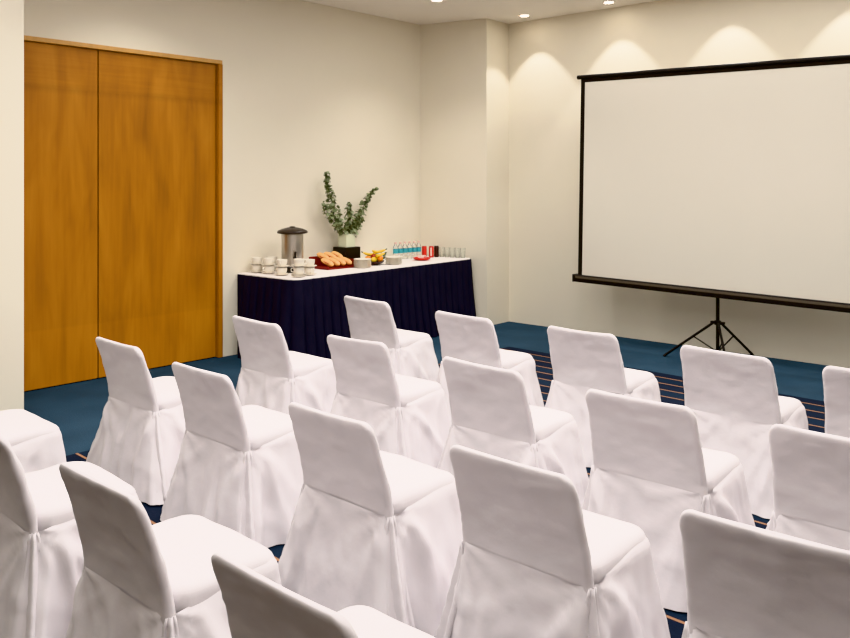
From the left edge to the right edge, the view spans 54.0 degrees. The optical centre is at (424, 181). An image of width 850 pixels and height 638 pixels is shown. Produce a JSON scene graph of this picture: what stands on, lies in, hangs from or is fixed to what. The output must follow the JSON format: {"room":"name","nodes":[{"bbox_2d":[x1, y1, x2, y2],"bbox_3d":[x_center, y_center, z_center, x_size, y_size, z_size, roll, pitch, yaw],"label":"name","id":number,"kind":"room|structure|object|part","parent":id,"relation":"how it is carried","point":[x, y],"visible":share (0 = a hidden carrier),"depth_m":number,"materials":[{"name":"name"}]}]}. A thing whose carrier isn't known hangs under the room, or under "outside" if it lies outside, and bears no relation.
{"room":"conference room","nodes":[
{"label":"conference room","id":0,"kind":"room"},
{"bbox_2d":[0,0,23,410],"bbox_3d":[-5.347,-0.120,4.549,1.345,3.840,5.600,0,0,42],"label":"wall","id":1,"kind":"structure","parent":0,"point":[11,11],"depth_m":6.11,"materials":[{"name":"beige paint"}]},
{"bbox_2d":[24,0,419,356],"bbox_3d":[-1.634,-0.120,9.226,0.200,3.840,6.320,0,0,42],"label":"wall","id":2,"kind":"structure","parent":0,"point":[310,89],"depth_m":9.26,"materials":[{"name":"beige paint"}]},
{"bbox_2d":[24,41,96,390],"bbox_3d":[-3.355,0.293,7.246,0.045,2.997,1.035,0,0,42],"label":"door","id":3,"kind":"structure","parent":2,"relation":"in","point":[60,82],"depth_m":7.36,"materials":[{"name":"orange wood"}]},
{"bbox_2d":[24,35,221,64],"bbox_3d":[-2.915,-1.229,7.735,0.130,0.040,2.350,0,0,42],"label":"trim","id":4,"kind":"structure","parent":2,"relation":"attached to","point":[26,38],"depth_m":7.72,"materials":[{"name":"brown wood"}]},
{"bbox_2d":[97,50,215,377],"bbox_3d":[-2.583,0.293,8.103,0.045,2.997,1.248,0,0,42],"label":"door","id":5,"kind":"structure","parent":2,"relation":"in","point":[156,117],"depth_m":8.06,"materials":[{"name":"orange wood"}]},
{"bbox_2d":[215,64,222,357],"bbox_3d":[-2.142,0.296,8.592,0.130,3.008,0.049,0,0,42],"label":"trim","id":6,"kind":"structure","parent":2,"relation":"attached to","point":[219,67],"depth_m":8.55,"materials":[{"name":"orange wood"}]},
{"bbox_2d":[24,321,849,637],"bbox_3d":[0.284,1.850,3.594,11.190,0.100,12.120,0,0,42],"label":"floor","id":7,"kind":"structure","parent":0,"point":[77,408],"depth_m":7.37,"materials":[{"name":"carpet"}]},
{"bbox_2d":[0,409,65,472],"bbox_3d":[-2.241,1.365,4.324,0.798,0.858,0.657,0,0,42],"label":"banquet chair","id":8,"kind":"object","parent":7,"relation":"on","point":[37,442],"visible":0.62,"depth_m":4.25,"materials":[{"name":"white fabric"}]},
{"bbox_3d":[-2.215,1.302,4.360,0.536,0.106,0.416,0,0,42],"label":"seat","id":9,"kind":"part","parent":8,"relation":"part of","materials":[{"name":"white fabric"}]},
{"bbox_2d":[0,434,137,637],"bbox_3d":[-1.532,1.365,3.466,0.865,0.858,0.686,0,0,45],"label":"banquet chair","id":10,"kind":"object","parent":7,"relation":"on","point":[42,559],"visible":0.69,"depth_m":3.17,"materials":[{"name":"white fabric"}]},
{"bbox_3d":[-1.511,1.301,3.495,0.536,0.107,0.416,0,0,45],"label":"seat","id":11,"kind":"part","parent":10,"relation":"part of","materials":[{"name":"white fabric"}]},
{"bbox_2d":[86,337,185,504],"bbox_3d":[-1.632,1.367,5.123,0.975,0.855,0.688,0,0,42],"label":"banquet chair","id":12,"kind":"object","parent":7,"relation":"on","point":[139,437],"visible":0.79,"depth_m":4.87,"materials":[{"name":"white fabric"}]},
{"bbox_3d":[-1.601,1.302,5.153,0.536,0.108,0.416,0,0,42],"label":"seat","id":13,"kind":"part","parent":12,"relation":"part of","materials":[{"name":"white fabric"}]},
{"bbox_2d":[59,462,281,637],"bbox_3d":[-0.848,1.367,2.860,0.860,0.854,0.686,0,0,42],"label":"banquet chair","id":14,"kind":"object","parent":7,"relation":"on","point":[139,578],"visible":0.92,"depth_m":2.69,"materials":[{"name":"white fabric"}]},
{"bbox_3d":[-0.829,1.302,2.888,0.536,0.106,0.416,0,0,42],"label":"seat","id":15,"kind":"part","parent":14,"relation":"part of","materials":[{"name":"white fabric"}]},
{"bbox_2d":[160,362,302,547],"bbox_3d":[-0.947,1.367,4.419,0.838,0.855,0.695,0,0,42],"label":"banquet chair","id":16,"kind":"object","parent":7,"relation":"on","point":[238,468],"visible":0.86,"depth_m":4.19,"materials":[{"name":"white fabric"}]},
{"bbox_3d":[-0.924,1.302,4.448,0.536,0.106,0.416,0,0,42],"label":"seat","id":17,"kind":"part","parent":16,"relation":"part of","materials":[{"name":"white fabric"}]},
{"bbox_2d":[232,315,335,414],"bbox_3d":[-0.986,1.366,5.934,0.836,0.857,0.692,0,0,41],"label":"banquet chair","id":18,"kind":"object","parent":7,"relation":"on","point":[272,376],"visible":0.68,"depth_m":5.74,"materials":[{"name":"white fabric"}]},
{"bbox_3d":[-0.954,1.301,5.956,0.536,0.107,0.416,0,0,41],"label":"seat","id":19,"kind":"part","parent":18,"relation":"part of","materials":[{"name":"white fabric"}]},
{"bbox_2d":[211,552,434,637],"bbox_3d":[-0.165,1.367,2.174,0.838,0.855,0.669,0,0,42],"label":"banquet chair","id":20,"kind":"object","parent":7,"relation":"on","point":[257,606],"visible":1,"depth_m":2.05,"materials":[{"name":"white fabric"}]},
{"bbox_3d":[-0.142,1.302,2.209,0.536,0.106,0.416,0,0,42],"label":"seat","id":21,"kind":"part","parent":20,"relation":"part of","materials":[{"name":"white fabric"}]},
{"bbox_2d":[278,402,462,636],"bbox_3d":[-0.201,1.367,3.627,0.893,0.854,0.684,0,0,43],"label":"banquet chair","id":22,"kind":"object","parent":7,"relation":"on","point":[381,531],"visible":0.9,"depth_m":3.40,"materials":[{"name":"white fabric"}]},
{"bbox_3d":[-0.180,1.301,3.650,0.536,0.108,0.416,0,0,43],"label":"seat","id":23,"kind":"part","parent":22,"relation":"part of","materials":[{"name":"white fabric"}]},
{"bbox_2d":[327,335,450,467],"bbox_3d":[-0.232,1.365,5.227,0.851,0.858,0.713,0,0,42],"label":"banquet chair","id":24,"kind":"object","parent":7,"relation":"on","point":[409,417],"visible":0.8,"depth_m":5.02,"materials":[{"name":"white fabric"}]},
{"bbox_3d":[-0.205,1.300,5.254,0.536,0.107,0.416,0,0,42],"label":"seat","id":25,"kind":"part","parent":24,"relation":"part of","materials":[{"name":"white fabric"}]},
{"bbox_2d":[344,296,438,381],"bbox_3d":[-0.288,1.365,6.932,0.837,0.858,0.698,0,0,42],"label":"banquet chair","id":26,"kind":"object","parent":7,"relation":"on","point":[412,354],"visible":0.5,"depth_m":6.74,"materials":[{"name":"white fabric"}]},
{"bbox_3d":[-0.266,1.302,6.964,0.536,0.105,0.416,0,0,42],"label":"seat","id":27,"kind":"part","parent":26,"relation":"part of","materials":[{"name":"white fabric"}]},
{"bbox_2d":[435,311,544,417],"bbox_3d":[0.445,1.365,6.130,0.876,0.858,0.658,0,0,42],"label":"banquet chair","id":28,"kind":"object","parent":7,"relation":"on","point":[471,339],"visible":0.48,"depth_m":5.98,"materials":[{"name":"white fabric"}]},
{"bbox_3d":[0.481,1.303,6.157,0.536,0.103,0.416,0,0,42],"label":"seat","id":29,"kind":"part","parent":28,"relation":"part of","materials":[{"name":"white fabric"}]},
{"bbox_2d":[437,357,588,506],"bbox_3d":[0.466,1.365,4.545,0.853,0.857,0.678,0,0,42],"label":"banquet chair","id":30,"kind":"object","parent":7,"relation":"on","point":[492,414],"visible":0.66,"depth_m":4.37,"materials":[{"name":"white fabric"}]},
{"bbox_3d":[0.500,1.301,4.565,0.536,0.107,0.416,0,0,42],"label":"seat","id":31,"kind":"part","parent":30,"relation":"part of","materials":[{"name":"white fabric"}]},
{"bbox_2d":[435,445,670,637],"bbox_3d":[0.472,1.366,3.045,0.784,0.855,0.689,0,0,42],"label":"banquet chair","id":32,"kind":"object","parent":7,"relation":"on","point":[531,562],"visible":1,"depth_m":2.87,"materials":[{"name":"white fabric"}]},
{"bbox_3d":[0.493,1.302,3.070,0.536,0.105,0.416,0,0,42],"label":"seat","id":33,"kind":"part","parent":32,"relation":"part of","materials":[{"name":"white fabric"}]},
{"bbox_2d":[545,326,660,466],"bbox_3d":[1.180,1.368,5.533,0.832,0.853,0.704,0,0,43],"label":"banquet chair","id":34,"kind":"object","parent":7,"relation":"on","point":[581,361],"visible":0.61,"depth_m":5.37,"materials":[{"name":"white fabric"}]},
{"bbox_3d":[1.211,1.302,5.553,0.536,0.107,0.416,0,0,43],"label":"seat","id":35,"kind":"part","parent":34,"relation":"part of","materials":[{"name":"white fabric"}]},
{"bbox_2d":[582,389,754,611],"bbox_3d":[1.118,1.366,3.856,0.759,0.855,0.676,0,0,42],"label":"banquet chair","id":36,"kind":"object","parent":7,"relation":"on","point":[651,466],"visible":0.73,"depth_m":3.65,"materials":[{"name":"white fabric"}]},
{"bbox_3d":[1.141,1.302,3.879,0.536,0.106,0.416,0,0,42],"label":"seat","id":37,"kind":"part","parent":36,"relation":"part of","materials":[{"name":"white fabric"}]},
{"bbox_2d":[572,54,849,356],"bbox_3d":[2.977,0.307,8.394,3.257,3.005,0.964,0,0,42],"label":"projection screen","id":38,"kind":"object","parent":7,"relation":"on","point":[731,181],"visible":0.91,"depth_m":8.26,"materials":[{"name":"fabric"}]},
{"bbox_3d":[2.689,1.601,8.498,0.495,0.392,0.025,0,0,24],"label":"leg","id":39,"kind":"part","parent":38,"relation":"part of","materials":[{"name":"black paint"}]},
{"bbox_3d":[2.901,1.601,8.108,0.025,0.393,0.495,0,0,9],"label":"leg","id":40,"kind":"part","parent":38,"relation":"part of","materials":[{"name":"black paint"}]},
{"bbox_3d":[3.187,1.601,8.524,0.495,0.393,0.024,0,0,-30],"label":"leg","id":41,"kind":"part","parent":38,"relation":"part of","materials":[{"name":"black paint"}]},
{"bbox_2d":[680,345,807,518],"bbox_3d":[1.854,1.365,4.847,0.772,0.859,0.685,0,0,42],"label":"banquet chair","id":42,"kind":"object","parent":7,"relation":"on","point":[735,402],"visible":0.62,"depth_m":4.64,"materials":[{"name":"white fabric"}]},
{"bbox_3d":[1.879,1.301,4.877,0.536,0.106,0.416,0,0,42],"label":"seat","id":43,"kind":"part","parent":42,"relation":"part of","materials":[{"name":"white fabric"}]},
{"bbox_2d":[679,509,849,637],"bbox_3d":[1.122,1.366,2.458,0.784,0.856,0.674,0,0,42],"label":"banquet chair","id":44,"kind":"object","parent":7,"relation":"on","point":[743,580],"visible":1,"depth_m":2.32,"materials":[{"name":"white fabric"}]},
{"bbox_2d":[766,424,849,550],"bbox_3d":[1.725,1.367,3.319,0.774,0.853,0.672,0,0,39],"label":"banquet chair","id":45,"kind":"object","parent":7,"relation":"on","point":[811,469],"visible":0.56,"depth_m":3.21,"materials":[{"name":"white fabric"}]},
{"bbox_2d":[822,366,849,437],"bbox_3d":[2.437,1.366,4.349,0.750,0.856,0.681,0,0,42],"label":"banquet chair","id":46,"kind":"object","parent":7,"relation":"on","point":[836,380],"visible":0.38,"depth_m":4.30,"materials":[{"name":"white fabric"}]},
{"bbox_3d":[-0.656,1.390,9.516,0.795,0.820,2.860,0,0,42],"label":"buffet table","id":47,"kind":"object","parent":7,"relation":"on","visible":0,"materials":[{"name":"white cloth"},{"name":"navy cloth"}]},
{"bbox_2d":[238,256,469,279],"bbox_3d":[-0.634,0.962,9.511,0.880,0.024,2.976,0,0,42],"label":"tablecloth","id":48,"kind":"object","parent":47,"relation":"on","point":[433,260],"visible":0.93,"depth_m":9.05,"materials":[{"name":"white fabric"}]},
{"bbox_2d":[277,226,307,272],"bbox_3d":[-1.397,0.709,8.790,0.320,0.481,0.339,0,0,-20],"label":"urn","id":49,"kind":"object","parent":48,"relation":"on","point":[292,236],"visible":0.7,"depth_m":8.70,"materials":[{"name":"silver metal"}]},
{"bbox_3d":[-1.400,0.510,8.799,0.320,0.067,0.320,0,0,-20],"label":"lid","id":50,"kind":"part","parent":49,"relation":"part of","materials":[{"name":"plastic"}]},
{"bbox_2d":[309,256,353,269],"bbox_3d":[-1.009,0.886,9.248,0.320,0.125,0.460,0,0,42],"label":"tray","id":51,"kind":"object","parent":48,"relation":"on","point":[318,262],"visible":0.36,"depth_m":9.24,"materials":[{"name":"red paint"}]},
{"bbox_2d":[321,258,333,266],"bbox_3d":[-1.064,0.878,9.110,0.159,0.090,0.070,0,0,21],"label":"roll","id":52,"kind":"object","parent":51,"relation":"on","point":[328,262],"visible":1,"depth_m":9.08,"materials":[{"name":"food"}]},
{"bbox_2d":[329,257,339,265],"bbox_3d":[-1.001,0.877,9.180,0.159,0.090,0.070,0,0,29],"label":"roll","id":53,"kind":"object","parent":51,"relation":"on","point":[336,262],"visible":0.88,"depth_m":9.15,"materials":[{"name":"food"}]},
{"bbox_2d":[317,252,329,258],"bbox_3d":[-1.121,0.825,9.202,0.159,0.090,0.070,0,0,27],"label":"roll","id":54,"kind":"object","parent":53,"relation":"on","point":[320,255],"visible":0.94,"depth_m":9.18,"materials":[{"name":"food"}]},
{"bbox_2d":[336,257,345,264],"bbox_3d":[-0.943,0.878,9.245,0.159,0.090,0.070,0,0,25],"label":"roll","id":55,"kind":"object","parent":51,"relation":"on","point":[342,262],"visible":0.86,"depth_m":9.21,"materials":[{"name":"food"}]},
{"bbox_2d":[324,252,335,258],"bbox_3d":[-1.051,0.823,9.281,0.159,0.090,0.070,0,0,18],"label":"roll","id":56,"kind":"object","parent":55,"relation":"on","point":[329,254],"visible":0.77,"depth_m":9.26,"materials":[{"name":"food"}]},
{"bbox_2d":[341,257,351,264],"bbox_3d":[-0.884,0.879,9.308,0.159,0.090,0.069,0,0,22],"label":"roll","id":57,"kind":"object","parent":51,"relation":"on","point":[348,261],"visible":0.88,"depth_m":9.28,"materials":[{"name":"food"}]},
{"bbox_2d":[331,251,342,257],"bbox_3d":[-0.982,0.823,9.357,0.159,0.090,0.070,0,0,35],"label":"roll","id":58,"kind":"object","parent":57,"relation":"on","point":[335,253],"visible":0.81,"depth_m":9.34,"materials":[{"name":"food"}]},
{"bbox_2d":[333,246,359,258],"bbox_3d":[-0.906,0.849,9.646,0.220,0.200,0.230,0,0,42],"label":"box","id":59,"kind":"object","parent":48,"relation":"on","point":[348,252],"visible":0.4,"depth_m":9.56,"materials":[{"name":"black wood"}]},
{"bbox_2d":[338,233,354,246],"bbox_3d":[-0.906,0.673,9.646,0.140,0.150,0.140,0,0,42],"label":"flower vase","id":60,"kind":"object","parent":59,"relation":"on","point":[345,240],"visible":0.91,"depth_m":9.60,"materials":[{"name":"white ceramic"}]},
{"bbox_2d":[323,171,343,230],"bbox_3d":[-1.036,0.297,9.510,0.188,0.844,0.313,0,0,42],"label":"branch","id":61,"kind":"object","parent":60,"relation":"in","point":[330,196],"visible":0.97,"depth_m":9.46,"materials":[{"name":"green plant"}]},
{"bbox_2d":[322,201,348,235],"bbox_3d":[-1.031,0.466,9.505,0.174,0.505,0.388,0,0,42],"label":"branch","id":62,"kind":"object","parent":60,"relation":"in","point":[326,208],"visible":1,"depth_m":9.47,"materials":[{"name":"green plant"}]},
{"bbox_2d":[343,202,355,232],"bbox_3d":[-0.878,0.474,9.640,0.152,0.490,0.150,0,0,30],"label":"branch","id":63,"kind":"object","parent":60,"relation":"in","point":[349,213],"visible":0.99,"depth_m":9.62,"materials":[{"name":"green plant"}]},
{"bbox_2d":[349,215,363,236],"bbox_3d":[-0.819,0.551,9.679,0.220,0.337,0.152,0,0,-18],"label":"branch","id":64,"kind":"object","parent":60,"relation":"in","point":[356,225],"visible":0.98,"depth_m":9.68,"materials":[{"name":"green plant"}]},
{"bbox_2d":[352,187,378,223],"bbox_3d":[-0.729,0.389,9.848,0.152,0.660,0.472,0,0,42],"label":"branch","id":65,"kind":"object","parent":60,"relation":"in","point":[360,212],"visible":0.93,"depth_m":9.85,"materials":[{"name":"green plant"}]},
{"bbox_2d":[371,260,383,264],"bbox_3d":[-0.589,0.925,9.549,0.250,0.047,0.249,0,0,42],"label":"fruit bowl","id":66,"kind":"object","parent":48,"relation":"on","point":[376,262],"visible":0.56,"depth_m":9.47,"materials":[{"name":"glass"}]},
{"bbox_2d":[393,242,397,255],"bbox_3d":[-0.360,0.842,10.177,0.064,0.214,0.064,0,0,42],"label":"water bottle","id":67,"kind":"object","parent":48,"relation":"on","point":[395,247],"visible":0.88,"depth_m":10.16,"materials":[{"name":"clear plastic"}]},
{"bbox_2d":[398,242,402,258],"bbox_3d":[-0.304,0.842,10.231,0.064,0.214,0.064,0,0,2],"label":"water bottle","id":68,"kind":"object","parent":48,"relation":"on","point":[400,248],"visible":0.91,"depth_m":10.21,"materials":[{"name":"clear plastic"}]},
{"bbox_2d":[403,241,406,258],"bbox_3d":[-0.248,0.842,10.284,0.064,0.214,0.064,0,0,-38],"label":"water bottle","id":69,"kind":"object","parent":48,"relation":"on","point":[404,245],"visible":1,"depth_m":10.26,"materials":[{"name":"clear plastic"}]},
{"bbox_2d":[407,241,411,258],"bbox_3d":[-0.192,0.842,10.337,0.064,0.214,0.064,0,0,12],"label":"water bottle","id":70,"kind":"object","parent":48,"relation":"on","point":[409,247],"visible":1,"depth_m":10.32,"materials":[{"name":"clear plastic"}]},
{"bbox_2d":[412,241,416,257],"bbox_3d":[-0.136,0.842,10.390,0.064,0.214,0.064,0,0,-28],"label":"water bottle","id":71,"kind":"object","parent":48,"relation":"on","point":[414,248],"visible":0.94,"depth_m":10.37,"materials":[{"name":"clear plastic"}]},
{"bbox_2d":[416,241,420,255],"bbox_3d":[-0.080,0.842,10.443,0.064,0.214,0.064,0,0,21],"label":"water bottle","id":72,"kind":"object","parent":48,"relation":"on","point":[418,245],"visible":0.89,"depth_m":10.42,"materials":[{"name":"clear plastic"}]},
{"bbox_2d":[413,257,430,260],"bbox_3d":[-0.038,0.932,10.116,0.216,0.033,0.215,0,0,42],"label":"dish","id":73,"kind":"object","parent":48,"relation":"on","point":[415,258],"visible":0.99,"depth_m":10.05,"materials":[{"name":"ceramic"}]},
{"bbox_2d":[422,246,426,256],"bbox_3d":[-0.009,0.877,10.507,0.062,0.144,0.061,0,0,42],"label":"drink can","id":74,"kind":"object","parent":48,"relation":"on","point":[424,248],"visible":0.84,"depth_m":10.48,"materials":[{"name":"red metal"}]},
{"bbox_2d":[429,246,433,256],"bbox_3d":[0.080,0.877,10.501,0.062,0.144,0.061,0,0,42],"label":"drink can","id":75,"kind":"object","parent":48,"relation":"on","point":[431,248],"visible":0.95,"depth_m":10.47,"materials":[{"name":"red metal"}]},
{"bbox_2d":[434,245,438,256],"bbox_3d":[0.145,0.877,10.551,0.062,0.144,0.061,0,0,42],"label":"drink can","id":76,"kind":"object","parent":48,"relation":"on","point":[436,247],"visible":1,"depth_m":10.52,"materials":[{"name":"brown metal"}]},
{"bbox_2d":[439,247,444,256],"bbox_3d":[0.215,0.886,10.554,0.066,0.125,0.066,0,0,42],"label":"drinking glass","id":77,"kind":"object","parent":48,"relation":"on","point":[441,249],"visible":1,"depth_m":10.53,"materials":[{"name":"white"}]},
{"bbox_2d":[445,247,449,256],"bbox_3d":[0.280,0.886,10.518,0.066,0.125,0.066,0,0,42],"label":"drinking glass","id":78,"kind":"object","parent":48,"relation":"on","point":[447,249],"visible":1,"depth_m":10.49,"materials":[{"name":"white"}]},
{"bbox_2d":[450,247,454,257],"bbox_3d":[0.344,0.886,10.482,0.066,0.125,0.066,0,0,42],"label":"drinking glass","id":79,"kind":"object","parent":48,"relation":"on","point":[452,249],"visible":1,"depth_m":10.46,"materials":[{"name":"white"}]},
{"bbox_2d":[455,248,459,257],"bbox_3d":[0.408,0.886,10.445,0.066,0.125,0.066,0,0,42],"label":"drinking glass","id":80,"kind":"object","parent":48,"relation":"on","point":[457,250],"visible":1,"depth_m":10.42,"materials":[{"name":"white"}]},
{"bbox_2d":[460,248,464,257],"bbox_3d":[0.472,0.886,10.409,0.066,0.125,0.066,0,0,42],"label":"drinking glass","id":81,"kind":"object","parent":48,"relation":"on","point":[462,250],"visible":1,"depth_m":10.38,"materials":[{"name":"white"}]},
{"bbox_3d":[-1.457,0.940,8.479,0.156,0.018,0.156,0,0,42],"label":"saucer","id":82,"kind":"object","parent":48,"relation":"on","visible":0},
{"bbox_2d":[276,267,286,273],"bbox_3d":[-1.459,0.906,8.483,0.112,0.075,0.122,0,0,-19],"label":"coffee cup","id":83,"kind":"object","parent":82,"relation":"on","point":[279,270],"visible":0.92,"depth_m":8.44,"materials":[{"name":"ceramic"}]},
{"bbox_3d":[-1.456,0.859,8.482,0.156,0.018,0.156,0,0,42],"label":"saucer","id":84,"kind":"object","parent":83,"relation":"on","visible":0},
{"bbox_2d":[276,259,286,265],"bbox_3d":[-1.453,0.826,8.477,0.112,0.075,0.122,0,0,-35],"label":"coffee cup","id":85,"kind":"object","parent":84,"relation":"on","point":[280,262],"visible":0.94,"depth_m":8.44,"materials":[{"name":"ceramic"}]},
{"bbox_3d":[-1.619,0.940,8.642,0.156,0.018,0.156,0,0,42],"label":"saucer","id":86,"kind":"object","parent":48,"relation":"on","visible":0},
{"bbox_2d":[263,265,273,272],"bbox_3d":[-1.618,0.906,8.637,0.112,0.075,0.122,0,0,-3],"label":"coffee cup","id":87,"kind":"object","parent":86,"relation":"on","point":[267,269],"visible":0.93,"depth_m":8.60,"materials":[{"name":"ceramic"}]},
{"bbox_3d":[-1.623,0.859,8.644,0.156,0.018,0.156,0,0,42],"label":"saucer","id":88,"kind":"object","parent":87,"relation":"on","visible":0},
{"bbox_2d":[263,258,273,264],"bbox_3d":[-1.623,0.826,8.649,0.112,0.075,0.122,0,0,-7],"label":"coffee cup","id":89,"kind":"object","parent":88,"relation":"on","point":[267,261],"visible":1,"depth_m":8.60,"materials":[{"name":"ceramic"}]},
{"bbox_3d":[-0.691,0.941,9.225,0.198,0.017,0.198,0,0,42],"label":"plate","id":90,"kind":"object","parent":48,"relation":"on","visible":0},
{"bbox_3d":[-0.691,0.929,9.225,0.198,0.016,0.198,0,0,42],"label":"plate","id":91,"kind":"object","parent":90,"relation":"on","visible":0},
{"bbox_3d":[-0.693,0.917,9.225,0.198,0.016,0.198,0,0,42],"label":"plate","id":92,"kind":"object","parent":91,"relation":"on","visible":0},
{"bbox_3d":[-0.693,0.905,9.225,0.198,0.017,0.198,0,0,42],"label":"plate","id":93,"kind":"object","parent":92,"relation":"on","visible":0},
{"bbox_3d":[-0.694,0.894,9.226,0.198,0.016,0.198,0,0,42],"label":"plate","id":94,"kind":"object","parent":93,"relation":"on","visible":0},
{"bbox_3d":[-0.693,0.882,9.223,0.198,0.016,0.198,0,0,42],"label":"plate","id":95,"kind":"object","parent":94,"relation":"on","visible":0},
{"bbox_3d":[-0.694,0.870,9.227,0.198,0.017,0.198,0,0,42],"label":"plate","id":96,"kind":"object","parent":95,"relation":"on","visible":0},
{"bbox_2d":[354,258,370,260],"bbox_3d":[-0.693,0.858,9.226,0.198,0.016,0.198,0,0,42],"label":"plate","id":97,"kind":"object","parent":96,"relation":"on","point":[358,259],"visible":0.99,"depth_m":9.26,"materials":[{"name":"ceramic"}]},
{"bbox_3d":[-0.359,0.941,9.611,0.198,0.017,0.198,0,0,42],"label":"plate","id":98,"kind":"object","parent":48,"relation":"on","visible":0},
{"bbox_3d":[-0.358,0.929,9.609,0.198,0.016,0.198,0,0,42],"label":"plate","id":99,"kind":"object","parent":98,"relation":"on","visible":0},
{"bbox_3d":[-0.360,0.917,9.610,0.198,0.016,0.198,0,0,42],"label":"plate","id":100,"kind":"object","parent":99,"relation":"on","visible":0},
{"bbox_3d":[-0.359,0.905,9.610,0.198,0.017,0.198,0,0,42],"label":"plate","id":101,"kind":"object","parent":100,"relation":"on","visible":0},
{"bbox_3d":[-0.358,0.894,9.612,0.198,0.016,0.198,0,0,42],"label":"plate","id":102,"kind":"object","parent":101,"relation":"on","visible":0},
{"bbox_3d":[-0.359,0.882,9.612,0.198,0.016,0.198,0,0,42],"label":"plate","id":103,"kind":"object","parent":102,"relation":"on","visible":0},
{"bbox_2d":[386,256,401,258],"bbox_3d":[-0.359,0.870,9.609,0.198,0.016,0.198,0,0,42],"label":"plate","id":104,"kind":"object","parent":103,"relation":"on","point":[391,257],"visible":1,"depth_m":9.63,"materials":[{"name":"ceramic"}]},
{"bbox_3d":[-1.764,0.940,8.741,0.156,0.018,0.156,0,0,42],"label":"saucer","id":105,"kind":"object","parent":48,"relation":"on","visible":0},
{"bbox_2d":[251,265,261,271],"bbox_3d":[-1.768,0.906,8.744,0.122,0.075,0.112,0,0,40],"label":"coffee cup","id":106,"kind":"object","parent":105,"relation":"on","point":[255,268],"visible":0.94,"depth_m":8.70,"materials":[{"name":"ceramic"}]},
{"bbox_3d":[-1.765,0.859,8.741,0.156,0.018,0.156,0,0,42],"label":"saucer","id":107,"kind":"object","parent":106,"relation":"on","visible":0},
{"bbox_2d":[251,257,261,263],"bbox_3d":[-1.769,0.826,8.744,0.122,0.075,0.112,0,0,38],"label":"coffee cup","id":108,"kind":"object","parent":107,"relation":"on","point":[255,260],"visible":1,"depth_m":8.70,"materials":[{"name":"ceramic"}]},
{"bbox_3d":[-1.180,0.940,8.490,0.156,0.018,0.156,0,0,42],"label":"saucer","id":109,"kind":"object","parent":48,"relation":"on","visible":0},
{"bbox_2d":[304,267,314,273],"bbox_3d":[-1.176,0.906,8.488,0.122,0.075,0.112,0,0,26],"label":"coffee cup","id":110,"kind":"object","parent":109,"relation":"on","point":[307,270],"visible":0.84,"depth_m":8.45,"materials":[{"name":"ceramic"}]},
{"bbox_3d":[-1.177,0.859,8.491,0.156,0.018,0.156,0,0,42],"label":"saucer","id":111,"kind":"object","parent":110,"relation":"on","visible":0},
{"bbox_2d":[304,259,314,265],"bbox_3d":[-1.178,0.826,8.496,0.112,0.075,0.122,0,0,-16],"label":"coffee cup","id":112,"kind":"object","parent":111,"relation":"on","point":[310,262],"visible":0.92,"depth_m":8.45,"materials":[{"name":"ceramic"}]},
{"bbox_3d":[-1.628,0.940,8.833,0.156,0.018,0.156,0,0,42],"label":"saucer","id":113,"kind":"object","parent":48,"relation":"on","visible":0},
{"bbox_3d":[-1.616,0.906,8.841,0.141,0.075,0.112,0,0,-35],"label":"coffee cup","id":114,"kind":"object","parent":113,"relation":"on","visible":0},
{"bbox_3d":[-1.621,0.859,8.833,0.156,0.018,0.156,0,0,42],"label":"saucer","id":115,"kind":"object","parent":114,"relation":"on","visible":0},
{"bbox_2d":[267,256,276,262],"bbox_3d":[-1.620,0.826,8.828,0.112,0.075,0.122,0,0,-18],"label":"coffee cup","id":116,"kind":"object","parent":115,"relation":"on","point":[274,257],"visible":0.38,"depth_m":8.80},
{"bbox_2d":[238,259,475,359],"bbox_3d":[-0.603,1.379,9.468,0.985,0.834,3.179,0,0,42],"label":"table skirt","id":117,"kind":"object","parent":47,"relation":"attached to","point":[307,311],"visible":0.73,"depth_m":8.63,"materials":[{"name":"blue fabric"}]},
{"bbox_2d":[420,18,508,324],"bbox_3d":[0.516,-0.120,10.788,0.905,3.840,0.720,0,0,42],"label":"column","id":118,"kind":"structure","parent":0,"point":[464,65],"depth_m":10.59,"materials":[{"name":"beige paint"}]},
{"bbox_2d":[303,0,658,24],"bbox_3d":[0.284,-2.090,3.594,11.190,0.100,12.120,0,0,42],"label":"ceiling","id":119,"kind":"structure","parent":0,"point":[420,12],"depth_m":9.80,"materials":[{"name":"white paint"}]},
{"bbox_2d":[509,0,849,367],"bbox_3d":[4.459,-0.120,7.854,10.690,3.840,0.200,0,0,42],"label":"wall","id":120,"kind":"structure","parent":0,"point":[547,56],"depth_m":9.71,"materials":[{"name":"beige paint"}]},
{"bbox_3d":[-1.258,0.924,8.314,0.156,0.018,0.156,0,0,42],"label":"saucer","id":121,"kind":"object","parent":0,"visible":0},
{"bbox_3d":[-1.258,0.919,8.311,0.156,0.018,0.156,0,0,42],"label":"saucer","id":122,"kind":"object","parent":121,"relation":"on","visible":0},
{"bbox_2d":[291,267,303,273],"bbox_3d":[-1.262,0.885,8.308,0.122,0.075,0.112,0,0,-36],"label":"coffee cup","id":123,"kind":"object","parent":122,"relation":"on","point":[297,270],"visible":0.92,"depth_m":8.27,"materials":[{"name":"ceramic"}]},
{"bbox_3d":[-1.257,0.839,8.314,0.156,0.018,0.156,0,0,42],"label":"saucer","id":124,"kind":"object","parent":123,"relation":"on","visible":0},
{"bbox_2d":[293,258,306,265],"bbox_3d":[-1.254,0.805,8.318,0.112,0.075,0.122,0,0,28],"label":"coffee cup","id":125,"kind":"object","parent":124,"relation":"on","point":[299,261],"visible":0.99,"depth_m":8.27,"materials":[{"name":"ceramic"}]},
{"bbox_3d":[-0.589,0.854,9.549,0.067,0.074,0.065,0,0,42],"label":"apple","id":126,"kind":"object","parent":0,"visible":0},
{"bbox_2d":[372,249,386,252],"bbox_3d":[-0.531,0.791,9.570,0.191,0.056,0.065,0,0,-27],"label":"banana","id":127,"kind":"object","parent":126,"relation":"on","point":[383,250],"visible":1,"depth_m":9.58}
]}

